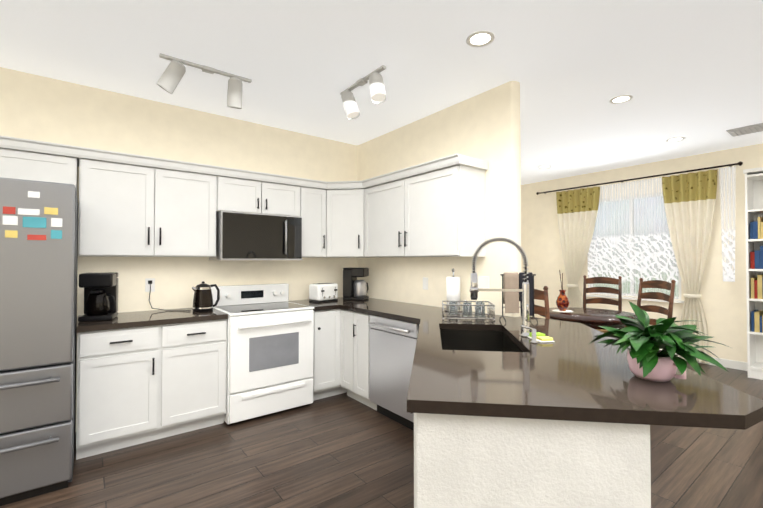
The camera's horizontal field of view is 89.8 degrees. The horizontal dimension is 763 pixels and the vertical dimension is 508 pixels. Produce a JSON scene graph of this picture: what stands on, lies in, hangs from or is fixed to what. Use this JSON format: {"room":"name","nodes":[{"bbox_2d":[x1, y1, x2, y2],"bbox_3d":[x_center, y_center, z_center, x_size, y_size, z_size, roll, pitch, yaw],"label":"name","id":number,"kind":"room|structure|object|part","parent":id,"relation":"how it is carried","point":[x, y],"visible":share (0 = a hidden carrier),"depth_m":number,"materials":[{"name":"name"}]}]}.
{"room":"dining room and kitchen","nodes":[
{"label":"dining room and kitchen","id":0,"kind":"room"},
{"bbox_2d":[0,67,356,414],"bbox_3d":[-2.190,0.028,3.246,4.700,2.740,0.120,1,-1,-38],"label":"wall","id":1,"kind":"structure","parent":0,"point":[41,108],"depth_m":3.42,"materials":[{"name":"paint"}]},
{"bbox_2d":[0,135,79,194],"bbox_3d":[-2.502,-0.608,2.729,0.519,0.315,0.330,1,-1,-38],"label":"upper cabinet","id":2,"kind":"object","parent":1,"relation":"attached to","point":[26,159],"depth_m":2.63,"materials":[{"name":"white wood"}]},
{"bbox_2d":[78,147,219,256],"bbox_3d":[-1.911,-0.368,3.181,0.945,0.780,0.330,1,-1,-38],"label":"upper cabinet","id":3,"kind":"object","parent":1,"relation":"attached to","point":[132,205],"depth_m":3.01,"materials":[{"name":"white wood"}]},
{"bbox_2d":[145,278,190,310],"label":"outlet plates","id":4,"kind":"object","parent":1,"relation":"attached to","point":[149,282],"depth_m":3.29,"materials":[{"name":"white plastic"}]},
{"bbox_3d":[-1.812,0.368,3.270,0.281,0.233,0.278,1,-1,-38],"label":"power cord","id":5,"kind":"part","parent":4,"relation":"part of","materials":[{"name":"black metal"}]},
{"bbox_2d":[220,167,299,216],"bbox_3d":[-1.224,-0.560,3.714,0.790,0.380,0.330,1,-1,-38],"label":"upper cabinet","id":6,"kind":"object","parent":1,"relation":"attached to","point":[240,190],"depth_m":3.56,"materials":[{"name":"white wood"}]},
{"bbox_2d":[209,211,302,259],"bbox_3d":[-1.186,-0.154,3.661,0.760,0.427,0.444,1,-1,-38],"label":"microwave","id":7,"kind":"object","parent":6,"relation":"attached to","point":[247,236],"visible":1,"depth_m":3.48,"materials":[{"name":"silver metal"}]},
{"bbox_2d":[300,178,323,257],"bbox_3d":[-0.762,-0.355,4.041,0.346,0.780,0.371,1,-1,-38],"label":"upper cabinet","id":8,"kind":"object","parent":1,"relation":"attached to","point":[311,191],"depth_m":3.91,"materials":[{"name":"white wood"}]},
{"bbox_2d":[324,180,363,257],"bbox_3d":[-0.352,-0.353,4.167,0.667,0.780,0.672,1,-1,-38],"label":"upper cabinet","id":9,"kind":"object","parent":1,"relation":"attached to","point":[343,200],"depth_m":3.98,"materials":[{"name":"white wood"}]},
{"bbox_2d":[0,361,762,507],"bbox_3d":[1.377,1.426,1.858,8.680,0.100,8.800,1,-1,-38],"label":"floor","id":10,"kind":"structure","parent":0,"point":[343,450],"depth_m":2.50,"materials":[{"name":"brown wood"}]},
{"bbox_2d":[0,177,77,505],"bbox_3d":[-2.439,0.483,2.323,0.910,1.800,0.967,1,-1,-38],"label":"fridge","id":11,"kind":"object","parent":10,"relation":"on","point":[38,273],"visible":1,"depth_m":2.17,"materials":[{"name":"silver metal"}]},
{"bbox_2d":[76,319,226,459],"bbox_3d":[-1.800,0.961,3.034,0.955,0.867,0.640,1,-1,-38],"label":"base cabinet","id":12,"kind":"object","parent":10,"relation":"on","point":[137,385],"visible":0.98,"depth_m":2.77,"materials":[{"name":"white wood"}]},
{"bbox_2d":[211,283,313,423],"bbox_3d":[-1.098,0.842,3.534,0.762,1.080,0.698,1,-1,-38],"label":"stove","id":13,"kind":"object","parent":10,"relation":"on","point":[270,334],"visible":0.92,"depth_m":3.31,"materials":[{"name":"metal"}]},
{"bbox_2d":[313,309,336,400],"bbox_3d":[-0.681,0.974,3.883,0.314,0.868,0.661,1,-1,-38],"label":"base cabinet","id":14,"kind":"object","parent":10,"relation":"on","point":[325,321],"depth_m":3.66,"materials":[{"name":"white wood"}]},
{"bbox_2d":[76,297,762,429],"bbox_3d":[-0.181,0.601,2.409,2.760,0.252,3.641,1,-1,-38],"label":"countertop","id":15,"kind":"structure","parent":14,"relation":"on","point":[497,367],"depth_m":1.44,"materials":[{"name":"stone"}]},
{"bbox_2d":[78,272,117,321],"bbox_3d":[-2.075,0.310,2.831,0.223,0.340,0.248,0,-1,-26],"label":"coffee maker","id":16,"kind":"object","parent":15,"relation":"on","point":[100,296],"visible":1,"depth_m":2.75,"materials":[{"name":"black plastic"}]},
{"bbox_2d":[192,281,219,311],"bbox_3d":[-1.518,0.362,3.305,0.227,0.252,0.164,1,-1,-38],"label":"kettle","id":17,"kind":"object","parent":15,"relation":"on","point":[203,299],"visible":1,"depth_m":3.24,"materials":[{"name":"black plastic"}]},
{"bbox_2d":[309,283,337,302],"bbox_3d":[-0.609,0.406,4.059,0.185,0.187,0.280,-1,-1,40],"label":"toaster","id":18,"kind":"object","parent":15,"relation":"on","point":[322,292],"visible":1,"depth_m":3.98,"materials":[{"name":"plastic"}]},
{"bbox_2d":[343,267,368,299],"bbox_3d":[-0.282,0.328,4.266,0.240,0.350,0.239,0,-1,12],"label":"coffee maker","id":19,"kind":"object","parent":15,"relation":"on","point":[354,288],"visible":1,"depth_m":4.17,"materials":[{"name":"black plastic"}]},
{"bbox_2d":[445,268,461,311],"bbox_3d":[0.618,0.305,3.286,0.150,0.365,0.150,1,-1,-38],"label":"paper towel holder","id":20,"kind":"object","parent":15,"relation":"on","point":[453,288],"visible":0.62,"depth_m":3.24,"materials":[{"name":"white paper"}]},
{"bbox_2d":[442,300,494,320],"bbox_3d":[0.645,0.420,2.888,0.372,0.123,0.272,0,-1,7],"label":"dish rack","id":21,"kind":"object","parent":15,"relation":"on","point":[467,309],"visible":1,"depth_m":2.82,"materials":[{"name":"silver metal"}]},
{"bbox_2d":[470,237,529,336],"bbox_3d":[0.693,0.186,2.202,0.260,0.569,0.283,1,-1,-38],"label":"faucet","id":22,"kind":"object","parent":15,"relation":"on","point":[475,290],"visible":1,"depth_m":2.19,"materials":[{"name":"silver metal"}]},
{"bbox_2d":[499,272,537,322],"bbox_3d":[0.973,0.305,2.726,0.250,0.346,0.145,0,-1,0],"label":"towel stand","id":23,"kind":"object","parent":15,"relation":"on","point":[512,280],"visible":0.77,"depth_m":2.71,"materials":[{"name":"beige fabric"}]},
{"bbox_2d":[521,325,537,342],"bbox_3d":[0.783,0.422,2.023,0.070,0.091,0.070,1,-1,-38],"label":"soap dispenser","id":24,"kind":"object","parent":15,"relation":"on","point":[533,335],"visible":0.98,"depth_m":2.01,"materials":[{"name":"silver metal"}]},
{"bbox_2d":[527,332,554,342],"bbox_3d":[0.870,0.454,2.092,0.080,0.030,0.140,0,-1,-8],"label":"sponge caddy","id":25,"kind":"object","parent":15,"relation":"on","point":[541,337],"visible":0.88,"depth_m":2.05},
{"bbox_2d":[589,301,728,381],"bbox_3d":[0.997,0.320,1.410,0.451,0.276,0.424,1,-1,-38],"label":"potted plant","id":26,"kind":"object","parent":15,"relation":"on","point":[648,359],"visible":1,"depth_m":1.35,"materials":[{"name":"green plant"}]},
{"bbox_2d":[337,309,356,399],"bbox_3d":[-0.097,0.973,3.812,0.672,0.868,0.315,1,-1,-38],"label":"base cabinet","id":27,"kind":"object","parent":10,"relation":"on","point":[341,354],"depth_m":3.67,"materials":[{"name":"white wood"}]},
{"bbox_2d":[357,312,419,410],"bbox_3d":[0.043,0.971,3.675,0.617,0.868,0.309,1,-1,-38],"label":"base cabinet","id":28,"kind":"object","parent":10,"relation":"on","point":[363,328],"depth_m":3.45,"materials":[{"name":"white wood"}]},
{"bbox_2d":[368,315,418,430],"bbox_3d":[0.295,0.964,3.284,0.641,0.868,0.608,1,-1,-38],"label":"dishwasher","id":29,"kind":"object","parent":10,"relation":"on","point":[393,342],"visible":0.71,"depth_m":3.11,"materials":[{"name":"silver metal"}]},
{"bbox_2d":[411,413,416,507],"bbox_3d":[0.399,0.934,1.322,0.420,0.868,0.466,1,-1,-38],"label":"base cabinet","id":30,"kind":"object","parent":10,"relation":"on","point":[415,460],"depth_m":1.32,"materials":[{"name":"white wood"}]},
{"bbox_2d":[417,413,650,507],"bbox_3d":[0.839,0.944,1.989,0.688,0.868,2.029,0,-1,26],"label":"wall","id":31,"kind":"structure","parent":10,"relation":"on","point":[464,461],"depth_m":1.18,"materials":[{"name":"white paint"}]},
{"bbox_2d":[534,286,549,318],"bbox_3d":[1.384,0.833,3.449,0.521,1.135,0.464,1,-1,-41],"label":"dining chair","id":32,"kind":"object","parent":10,"relation":"on","point":[541,295],"visible":0.15,"depth_m":3.17,"materials":[{"name":"brown wood"}]},
{"bbox_2d":[538,307,637,329],"bbox_3d":[2.263,1.027,4.203,1.030,0.753,1.030,1,-1,-38],"label":"dining table","id":33,"kind":"object","parent":10,"relation":"on","point":[593,318],"visible":0.46,"depth_m":3.96,"materials":[{"name":"brown wood"}]},
{"bbox_2d":[552,270,572,311],"bbox_3d":[2.071,0.417,4.380,0.220,0.471,0.220,1,-1,-38],"label":"vase","id":34,"kind":"object","parent":33,"relation":"on","point":[562,302],"visible":1,"depth_m":4.34,"materials":[{"name":"ceramic"}]},
{"bbox_2d":[583,275,621,332],"bbox_3d":[2.880,0.858,5.038,0.464,1.135,0.521,-1,-1,36],"label":"dining chair","id":35,"kind":"object","parent":10,"relation":"on","point":[603,280],"visible":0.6,"depth_m":5.22,"materials":[{"name":"brown wood"}]},
{"bbox_2d":[617,278,675,338],"bbox_3d":[2.908,0.847,4.307,0.521,1.135,0.464,0,-1,-9],"label":"dining chair","id":36,"kind":"object","parent":10,"relation":"on","point":[666,285],"visible":0.46,"depth_m":4.35,"materials":[{"name":"brown wood"}]},
{"bbox_2d":[743,167,762,379],"bbox_3d":[4.634,0.216,4.124,0.373,2.390,1.000,1,-1,-38],"label":"bookcase","id":37,"kind":"object","parent":10,"relation":"on","point":[754,227],"visible":1,"depth_m":4.40,"materials":[{"name":"white wood"}]},
{"bbox_2d":[0,0,762,184],"bbox_3d":[1.377,-1.413,1.902,8.680,0.100,8.800,1,-1,-38],"label":"ceiling","id":38,"kind":"structure","parent":0,"point":[691,71],"depth_m":2.69,"materials":[{"name":"white paint"}]},
{"bbox_2d":[156,53,251,108],"bbox_3d":[-1.273,-1.227,2.785,0.635,0.243,0.158,1,-1,-38],"label":"track light","id":39,"kind":"object","parent":38,"relation":"attached to","point":[171,77],"visible":0.98,"depth_m":2.71,"materials":[{"name":"white metal"}]},
{"bbox_2d":[340,65,386,119],"bbox_3d":[-0.150,-1.224,2.968,0.146,0.244,0.582,1,-1,-38],"label":"track light","id":40,"kind":"object","parent":38,"relation":"attached to","point":[377,88],"visible":1,"depth_m":2.90,"materials":[{"name":"white metal"}]},
{"bbox_2d":[466,30,494,46],"bbox_3d":[0.622,-1.350,2.405,0.175,0.009,0.175,0,-1,13],"label":"recessed light","id":41,"kind":"object","parent":38,"relation":"in","point":[482,38],"depth_m":2.40,"materials":[{"name":"white"}]},
{"bbox_2d":[609,95,632,103],"bbox_3d":[2.072,-1.336,3.309,0.175,0.009,0.175,0,-1,13],"label":"recessed light","id":42,"kind":"object","parent":38,"relation":"in","point":[623,98],"depth_m":3.31,"materials":[{"name":"white"}]},
{"bbox_2d":[666,137,684,141],"bbox_3d":[3.391,-1.319,4.414,0.175,0.009,0.175,0,-1,13],"label":"recessed light","id":43,"kind":"object","parent":38,"relation":"in","point":[676,139],"depth_m":4.41,"materials":[{"name":"white"}]},
{"bbox_2d":[726,123,762,136],"bbox_3d":[3.918,-1.320,4.075,0.320,0.017,0.320,1,-1,-38],"label":"ceiling vent","id":44,"kind":"object","parent":38,"relation":"in","point":[745,130],"visible":1,"depth_m":4.07,"materials":[{"name":"white metal"}]},
{"bbox_2d":[357,80,520,316],"bbox_3d":[0.070,0.043,4.263,0.120,2.740,3.270,1,-1,-38],"label":"wall","id":45,"kind":"structure","parent":0,"point":[485,125],"depth_m":3.32,"materials":[{"name":"paint"}]},
{"bbox_2d":[364,168,407,257],"bbox_3d":[0.129,-0.359,3.786,0.371,0.780,0.740,1,-1,-38],"label":"upper cabinet","id":46,"kind":"object","parent":45,"relation":"attached to","point":[386,195],"depth_m":3.65,"materials":[{"name":"white wood"}]},
{"bbox_2d":[423,277,427,289],"label":"outlet plates","id":47,"kind":"object","parent":45,"relation":"attached to","point":[425,280],"depth_m":3.69,"materials":[{"name":"white plastic"}]},
{"bbox_2d":[408,153,487,256],"bbox_3d":[0.511,-0.366,3.324,0.330,0.780,0.694,1,-1,-38],"label":"upper cabinet","id":48,"kind":"object","parent":45,"relation":"attached to","point":[446,196],"depth_m":3.09,"materials":[{"name":"white wood"}]},
{"bbox_2d":[477,276,488,288],"label":"outlet plates","id":49,"kind":"object","parent":45,"relation":"attached to","point":[483,281],"depth_m":3.15,"materials":[{"name":"white plastic"}]},
{"bbox_2d":[521,143,762,361],"bbox_3d":[4.741,0.046,4.411,0.140,2.740,8.500,1,-1,-38],"label":"wall","id":50,"kind":"structure","parent":0,"point":[724,303],"depth_m":5.17,"materials":[{"name":"paint"}]},
{"bbox_2d":[586,193,683,302],"bbox_3d":[3.708,-0.097,5.688,0.140,1.535,1.300,1,-1,-38],"label":"window","id":51,"kind":"structure","parent":50,"relation":"in","point":[629,297],"depth_m":5.68,"materials":[{"name":"clear glass"}]},
{"bbox_2d":[536,161,742,194],"bbox_3d":[3.583,-1.084,5.721,0.114,0.060,2.690,1,-1,-38],"label":"curtain rod","id":52,"kind":"object","parent":50,"relation":"attached to","point":[740,163],"visible":1,"depth_m":5.39,"materials":[{"name":"brown metal"}]},
{"bbox_2d":[556,186,599,307],"bbox_3d":[3.173,0.183,6.180,0.190,2.460,0.700,1,-1,-38],"label":"curtain","id":53,"kind":"object","parent":52,"relation":"hanging from","point":[577,210],"visible":0.79,"depth_m":6.20,"materials":[{"name":"beige fabric"}]},
{"bbox_2d":[588,176,677,298],"bbox_3d":[3.648,-0.225,5.644,0.024,1.680,1.180,1,-1,-38],"label":"lace curtain","id":54,"kind":"object","parent":52,"relation":"hanging from","point":[632,262],"visible":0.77,"depth_m":5.61,"materials":[{"name":"white fabric"}]},
{"bbox_2d":[662,169,717,362],"bbox_3d":[4.056,0.166,5.036,0.190,2.460,0.590,1,-1,-38],"label":"curtain","id":55,"kind":"object","parent":52,"relation":"hanging from","point":[689,201],"visible":0.85,"depth_m":5.01,"materials":[{"name":"beige fabric"}]},
{"bbox_2d":[719,166,735,281],"bbox_3d":[4.298,-0.369,4.746,0.021,1.420,0.160,1,-1,-38],"label":"lace curtain","id":56,"kind":"object","parent":52,"relation":"hanging from","point":[728,251],"visible":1,"depth_m":4.74,"materials":[{"name":"fabric"}]},
{"bbox_2d":[660,349,747,370],"bbox_3d":[4.679,1.365,4.343,0.014,0.100,8.500,1,-1,-38],"label":"baseboard","id":57,"kind":"structure","parent":50,"relation":"attached to","point":[733,364],"depth_m":4.76,"materials":[{"name":"white wood"}]}
]}

